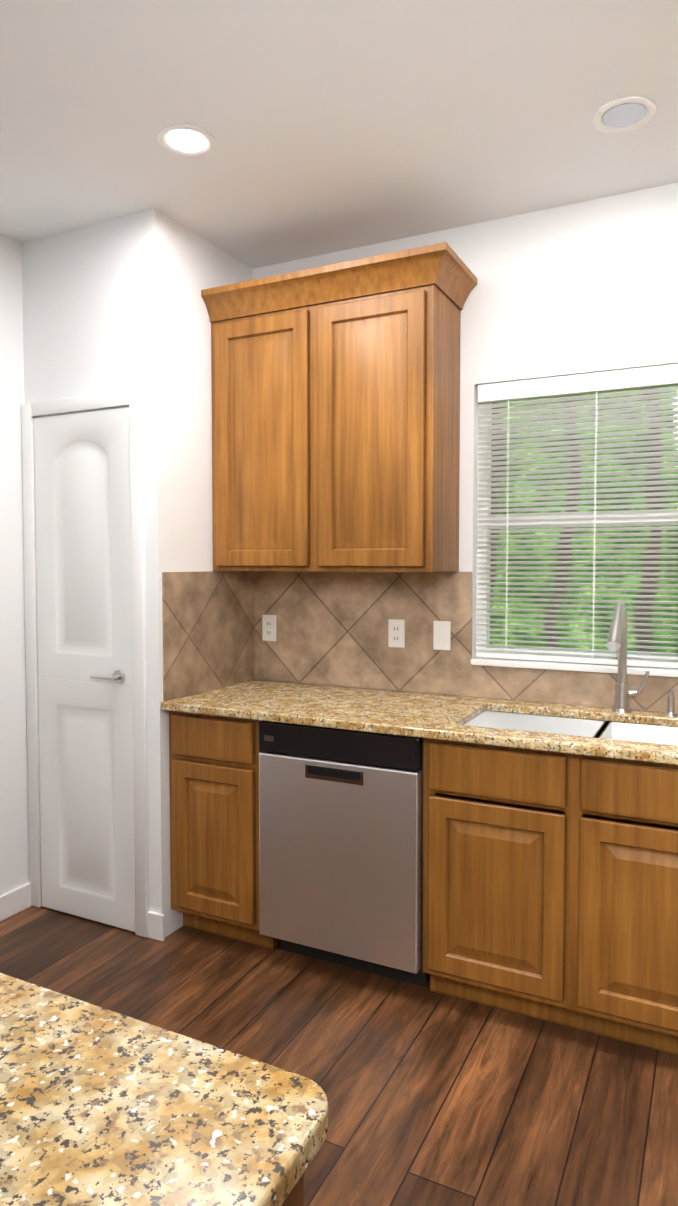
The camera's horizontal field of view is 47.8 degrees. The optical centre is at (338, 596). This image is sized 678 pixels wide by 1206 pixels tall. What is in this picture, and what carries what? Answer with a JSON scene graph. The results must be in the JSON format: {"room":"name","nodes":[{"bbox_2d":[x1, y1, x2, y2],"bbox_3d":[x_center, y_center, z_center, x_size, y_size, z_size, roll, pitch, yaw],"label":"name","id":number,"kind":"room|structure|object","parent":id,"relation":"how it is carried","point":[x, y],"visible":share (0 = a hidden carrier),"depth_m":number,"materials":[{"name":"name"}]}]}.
{"room":"kitchen","nodes":[
{"label":"kitchen","id":0,"kind":"room"},
{"bbox_2d":[0,234,29,895],"bbox_3d":[-2.318,0.010,1.257,0.120,2.740,5.650,1,3,26],"label":"wall","id":1,"kind":"structure","parent":0,"point":[14,846],"depth_m":3.11,"materials":[{"name":"white paint"}]},
{"bbox_2d":[0,882,164,940],"bbox_3d":[-2.095,1.349,0.839,0.704,0.100,5.000,1,3,26],"label":"baseboard","id":2,"kind":"structure","parent":1,"relation":"attached to","point":[15,901],"depth_m":3.10,"materials":[{"name":"white wood"}]},
{"bbox_2d":[22,208,181,936],"bbox_3d":[-0.958,-0.068,3.074,0.690,2.740,0.120,1,3,26],"label":"wall","id":3,"kind":"structure","parent":0,"point":[99,309],"depth_m":2.92,"materials":[{"name":"white paint"}]},
{"bbox_2d":[21,389,148,937],"bbox_3d":[-1.022,0.260,3.018,0.627,2.085,0.060,1,3,26],"label":"pantry door","id":4,"kind":"structure","parent":3,"relation":"in","point":[83,474],"depth_m":3.03,"materials":[{"name":"white wood"}]},
{"bbox_2d":[176,222,253,925],"bbox_3d":[-0.558,-0.075,3.238,0.120,2.740,0.530,1,3,26],"label":"wall","id":5,"kind":"structure","parent":0,"point":[202,263],"depth_m":3.05,"materials":[{"name":"white paint"}]},
{"bbox_2d":[162,571,253,700],"bbox_3d":[-0.531,0.139,3.158,0.008,0.488,0.595,1,3,26],"label":"tile backsplash","id":6,"kind":"structure","parent":5,"relation":"attached to","point":[208,616],"depth_m":3.13,"materials":[{"name":"tile"}]},
{"bbox_2d":[0,906,677,1205],"bbox_3d":[-0.508,1.467,0.415,4.165,0.100,5.890,1,3,26],"label":"floor","id":7,"kind":"structure","parent":0,"point":[436,1099],"depth_m":2.19,"materials":[{"name":"brown wood"}]},
{"bbox_2d":[169,711,279,948],"bbox_3d":[-0.337,0.860,3.116,0.416,0.883,0.618,1,3,26],"label":"base cabinet","id":8,"kind":"object","parent":7,"relation":"on","point":[214,812],"visible":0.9,"depth_m":2.84,"materials":[{"name":"brown wood"}]},
{"bbox_2d":[281,1173,303,1205],"bbox_3d":[-0.408,0.964,0.665,0.577,0.884,0.516,1,3,26],"label":"base cabinet","id":9,"kind":"object","parent":7,"relation":"on","point":[295,1197],"depth_m":0.70,"materials":[{"name":"brown wood"}]},
{"bbox_2d":[0,973,328,1205],"bbox_3d":[-1.129,0.492,1.005,2.248,0.030,0.575,1,3,26],"label":"countertop","id":10,"kind":"structure","parent":9,"relation":"on","point":[100,1106],"depth_m":0.72,"materials":[{"name":"stone"}]},
{"bbox_2d":[259,721,425,986],"bbox_3d":[0.122,0.872,2.878,0.612,0.878,0.630,1,3,26],"label":"dishwasher","id":11,"kind":"object","parent":7,"relation":"on","point":[340,846],"visible":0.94,"depth_m":2.59,"materials":[{"name":"silver metal"}]},
{"bbox_2d":[423,738,677,1054],"bbox_3d":[0.824,0.884,2.537,0.942,0.883,0.618,1,3,26],"label":"base cabinet","id":12,"kind":"object","parent":7,"relation":"on","point":[550,886],"visible":0.92,"depth_m":2.29,"materials":[{"name":"brown wood"}]},
{"bbox_3d":[1.697,0.915,1.825,1.253,0.883,1.113,1,3,26],"label":"base cabinet","id":13,"kind":"object","parent":7,"relation":"on","visible":0},
{"bbox_2d":[161,679,677,764],"bbox_3d":[0.915,0.430,2.453,3.231,0.030,0.653,1,3,26],"label":"countertop","id":14,"kind":"structure","parent":13,"relation":"on","point":[425,715],"depth_m":2.57,"materials":[{"name":"stone"}]},
{"bbox_2d":[464,711,677,745],"bbox_3d":[0.811,0.544,2.513,0.832,0.200,0.462,1,3,26],"label":"sink","id":15,"kind":"object","parent":14,"relation":"in","point":[666,735],"visible":0.04,"depth_m":2.72,"materials":[{"name":"white ceramic"}]},
{"bbox_2d":[607,602,677,716],"bbox_3d":[1.012,0.216,2.554,0.215,0.390,0.309,1,3,26],"label":"faucet","id":16,"kind":"object","parent":14,"relation":"on","point":[617,638],"visible":1,"depth_m":2.67,"materials":[{"name":"silver metal"}]},
{"bbox_2d":[0,0,677,268],"bbox_3d":[-0.508,-1.370,0.294,4.165,0.100,5.890,1,3,26],"label":"ceiling","id":17,"kind":"structure","parent":0,"point":[330,126],"depth_m":2.21,"materials":[{"name":"white paint"}]},
{"bbox_2d":[157,124,215,156],"bbox_3d":[-0.470,-1.405,2.360,0.176,0.007,0.176,1,3,26],"label":"recessed light","id":18,"kind":"object","parent":17,"relation":"in","point":[182,140],"visible":1,"depth_m":2.36,"materials":[{"name":"white"}]},
{"bbox_2d":[592,96,656,132],"bbox_3d":[0.829,-1.399,2.226,0.176,0.007,0.176,1,3,26],"label":"recessed light","id":19,"kind":"object","parent":17,"relation":"in","point":[629,116],"visible":1,"depth_m":2.22,"materials":[{"name":"white"}]},
{"bbox_2d":[252,182,677,711],"bbox_3d":[0.780,-0.062,2.934,4.165,2.740,0.120,1,3,26],"label":"wall","id":20,"kind":"structure","parent":0,"point":[588,286],"depth_m":2.81,"materials":[{"name":"white paint"}]},
{"bbox_2d":[262,615,275,640],"bbox_3d":[-0.311,0.138,3.405,0.072,0.116,0.009,1,3,26],"label":"electrical outlet","id":21,"kind":"object","parent":20,"relation":"attached to","point":[268,627],"visible":1,"depth_m":3.40,"materials":[{"name":"white plastic"}]},
{"bbox_2d":[201,242,476,571],"bbox_3d":[-0.010,-0.664,3.024,1.024,1.124,0.374,1,3,26],"label":"upper cabinet","id":22,"kind":"object","parent":20,"relation":"attached to","point":[336,417],"visible":1,"depth_m":2.88,"materials":[{"name":"brown wood"}]},
{"bbox_2d":[388,619,404,647],"bbox_3d":[0.235,0.150,3.133,0.072,0.116,0.009,1,3,26],"label":"electrical outlet","id":23,"kind":"object","parent":20,"relation":"attached to","point":[396,633],"visible":1,"depth_m":3.13,"materials":[{"name":"white plastic"}]},
{"bbox_2d":[433,621,450,649],"bbox_3d":[0.409,0.154,3.045,0.072,0.116,0.011,1,3,26],"label":"light switch","id":24,"kind":"object","parent":20,"relation":"attached to","point":[441,635],"visible":1,"depth_m":3.04,"materials":[{"name":"white plastic"}]},
{"bbox_2d":[254,571,677,712],"bbox_3d":[1.060,0.157,2.731,3.235,0.488,0.008,1,3,26],"label":"tile backsplash","id":25,"kind":"structure","parent":20,"relation":"attached to","point":[331,627],"depth_m":3.15,"materials":[{"name":"tile"}]},
{"bbox_2d":[471,657,677,676],"bbox_3d":[0.935,0.261,2.819,0.908,0.024,0.070,1,3,26],"label":"window sill","id":26,"kind":"structure","parent":20,"relation":"attached to","point":[590,667],"depth_m":2.82,"materials":[{"name":"white wood"}]},
{"bbox_2d":[476,364,677,667],"bbox_3d":[0.953,-0.283,2.830,0.908,1.070,0.094,1,3,26],"label":"window","id":27,"kind":"structure","parent":20,"relation":"in","point":[633,379],"depth_m":2.84,"materials":[{"name":"white plastic"}]},
{"label":"outside","id":28,"kind":"structure","parent":0,"visible":0},
{"bbox_2d":[490,385,677,652],"bbox_3d":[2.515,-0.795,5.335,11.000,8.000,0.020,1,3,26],"label":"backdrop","id":29,"kind":"structure","parent":28,"point":[590,598],"depth_m":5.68,"materials":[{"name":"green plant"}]}
]}

